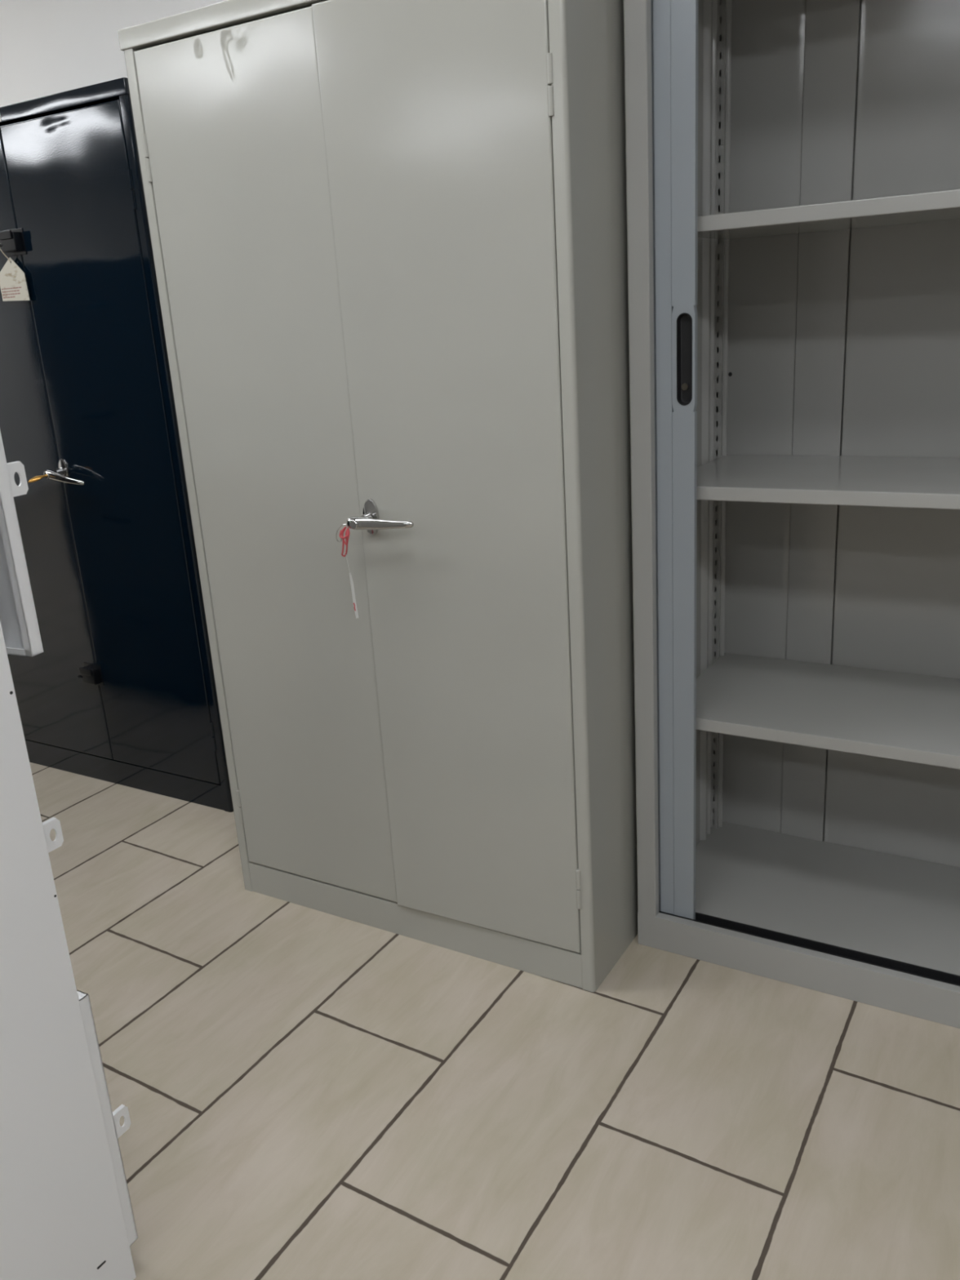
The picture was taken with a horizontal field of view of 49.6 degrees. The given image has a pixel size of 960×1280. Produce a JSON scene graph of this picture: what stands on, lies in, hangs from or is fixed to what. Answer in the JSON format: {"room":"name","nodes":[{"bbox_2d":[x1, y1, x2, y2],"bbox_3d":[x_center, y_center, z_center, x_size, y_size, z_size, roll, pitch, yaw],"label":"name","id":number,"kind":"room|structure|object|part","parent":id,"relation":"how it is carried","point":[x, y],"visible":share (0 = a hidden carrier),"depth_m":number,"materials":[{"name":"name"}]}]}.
{"room":"office furniture showroom","nodes":[
{"label":"office furniture showroom","id":0,"kind":"room"},
{"bbox_2d":[0,0,195,106],"bbox_3d":[-1.348,-1.041,3.367,10.000,2.650,0.100,7,20,30],"label":"wall","id":1,"kind":"structure","parent":0,"point":[47,47],"depth_m":2.97,"materials":[{"name":"white paint"}]},
{"bbox_2d":[194,0,226,8],"bbox_3d":[-0.207,-0.885,2.649,1.128,2.650,0.012,7,20,30],"label":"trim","id":2,"kind":"structure","parent":1,"relation":"attached to","point":[198,3],"depth_m":2.68,"materials":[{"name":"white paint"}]},
{"bbox_2d":[29,762,959,1279],"bbox_3d":[-3.345,1.460,0.413,10.000,0.100,8.365,7,20,30],"label":"floor","id":3,"kind":"structure","parent":0,"point":[308,1093],"depth_m":1.75,"materials":[{"name":"beige tile"}]},
{"bbox_2d":[0,430,137,1279],"bbox_3d":[-1.099,0.242,1.383,1.116,1.370,0.548,7,20,30],"label":"cabinet","id":4,"kind":"object","parent":3,"relation":"on","point":[66,1213],"visible":1,"depth_m":1.28,"materials":[{"name":"white metal"}]},
{"bbox_3d":[-0.701,-0.189,1.248,0.353,0.408,0.018,4,19,23],"label":"door","id":5,"kind":"part","parent":4,"relation":"part of","materials":[{"name":"white metal"}]},
{"bbox_3d":[-0.657,0.642,1.492,0.353,0.408,0.018,6,20,28],"label":"door","id":6,"kind":"part","parent":4,"relation":"part of","materials":[{"name":"white metal"}]},
{"bbox_2d":[0,77,233,812],"bbox_3d":[-1.025,-0.491,2.962,0.909,1.808,0.519,7,20,30],"label":"tall cabinet","id":7,"kind":"object","parent":3,"relation":"on","point":[122,690],"visible":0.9,"depth_m":2.71,"materials":[{"name":"black metal"}]},
{"bbox_2d":[0,243,30,301],"bbox_3d":[-1.200,-0.937,2.646,0.106,0.143,0.015,7,20,30],"label":"tag","id":8,"kind":"object","parent":7,"relation":"hanging from","point":[13,285],"visible":1,"depth_m":2.66,"materials":[{"name":"beige paper"}]},
{"bbox_2d":[1,286,21,297],"bbox_3d":[-1.202,-0.893,2.671,0.079,0.024,0.001,7,20,30],"label":"print","id":9,"kind":"object","parent":8,"relation":"attached to","point":[6,291],"depth_m":2.67,"materials":[{"name":"red"}]},
{"bbox_2d":[28,475,46,482],"bbox_3d":[-1.159,-0.422,2.723,0.049,0.015,0.021,-13,20,-27],"label":"key","id":10,"kind":"object","parent":7,"relation":"attached to","point":[35,478],"visible":1,"depth_m":2.72,"materials":[{"name":"brown metal"}]},
{"bbox_3d":[-1.305,-0.477,2.906,0.423,1.689,0.019,7,20,30],"label":"door","id":11,"kind":"part","parent":7,"relation":"part of","materials":[{"name":"black metal"}]},
{"bbox_3d":[-1.119,-0.449,2.774,0.033,0.068,0.032,7,20,30],"label":"handle plate","id":12,"kind":"part","parent":7,"relation":"part of","materials":[{"name":"silver metal"}]},
{"bbox_3d":[-1.096,-0.424,2.730,0.133,0.024,0.032,18,26,25],"label":"handle","id":13,"kind":"part","parent":7,"relation":"part of","materials":[{"name":"silver metal"}]},
{"bbox_2d":[117,0,637,991],"bbox_3d":[-0.124,-0.278,2.121,0.909,1.800,0.526,7,20,30],"label":"tall cabinet","id":14,"kind":"object","parent":3,"relation":"on","point":[388,237],"visible":1,"depth_m":1.88,"materials":[{"name":"grey metal"}]},
{"bbox_3d":[-0.402,-0.265,2.068,0.423,1.681,0.018,7,20,30],"label":"door","id":15,"kind":"part","parent":14,"relation":"part of","materials":[{"name":"grey metal"}]},
{"bbox_2d":[336,524,359,618],"bbox_3d":[-0.248,-0.126,1.935,0.030,0.180,0.016,-1,18,9],"label":"keys","id":16,"kind":"object","parent":14,"relation":"hanging from","point":[347,531],"visible":0.98,"depth_m":1.92,"materials":[{"name":"silver metal"}]},
{"bbox_3d":[-0.248,-0.180,1.917,0.024,0.058,0.012,7,20,30],"label":"red cord","id":17,"kind":"part","parent":16,"relation":"part of","materials":[{"name":"red plastic"}]},
{"bbox_3d":[-0.208,-0.226,1.926,0.033,0.068,0.032,6,20,29],"label":"handle plate","id":18,"kind":"part","parent":14,"relation":"part of","materials":[{"name":"silver metal"}]},
{"bbox_3d":[-0.184,-0.209,1.879,0.134,0.024,0.028,6,20,27],"label":"handle","id":19,"kind":"part","parent":14,"relation":"part of","materials":[{"name":"silver metal"}]},
{"bbox_3d":[-0.038,-0.220,1.855,0.423,1.681,0.018,6,20,29],"label":"door","id":20,"kind":"part","parent":14,"relation":"part of","materials":[{"name":"grey metal"}]},
{"bbox_2d":[623,0,959,1028],"bbox_3d":[0.907,-0.282,1.763,1.200,1.900,0.475,7,20,30],"label":"tall cabinet","id":21,"kind":"object","parent":3,"relation":"on","point":[793,166],"visible":1,"depth_m":2.02,"materials":[{"name":"grey metal"}]},
{"bbox_2d":[650,0,674,914],"bbox_3d":[0.323,-0.290,1.873,0.055,1.791,0.017,7,20,30],"label":"shutter","id":22,"kind":"object","parent":21,"relation":"hanging from","point":[662,11],"depth_m":1.82,"materials":[{"name":"grey plastic"}]},
{"bbox_3d":[0.352,-0.481,1.781,0.028,0.153,0.013,7,20,30],"label":"recessed handle","id":23,"kind":"part","parent":21,"relation":"part of","materials":[{"name":"black plastic"}]},
{"bbox_3d":[0.970,0.566,2.048,1.176,0.027,0.413,7,20,30],"label":"floor panel","id":24,"kind":"part","parent":21,"relation":"part of","materials":[{"name":"grey metal"}]},
{"bbox_2d":[696,653,959,768],"bbox_3d":[0.946,0.156,1.921,1.139,0.025,0.396,7,20,30],"label":"shelf","id":25,"kind":"object","parent":21,"relation":"attached to","point":[907,713],"depth_m":2.03,"materials":[{"name":"grey metal"}]},
{"bbox_2d":[696,454,959,509],"bbox_3d":[0.919,-0.270,1.786,1.139,0.025,0.396,7,20,30],"label":"shelf","id":26,"kind":"object","parent":21,"relation":"attached to","point":[903,481],"depth_m":1.86,"materials":[{"name":"grey metal"}]},
{"bbox_2d":[697,189,959,239],"bbox_3d":[0.892,-0.701,1.650,1.139,0.025,0.396,7,20,30],"label":"shelf","id":27,"kind":"object","parent":21,"relation":"attached to","point":[940,211],"depth_m":1.72,"materials":[{"name":"grey metal"}]},
{"bbox_3d":[1.023,-0.339,1.954,1.176,1.880,0.015,7,20,30],"label":"panel","id":28,"kind":"part","parent":21,"relation":"part of","materials":[{"name":"grey metal"}]}
]}

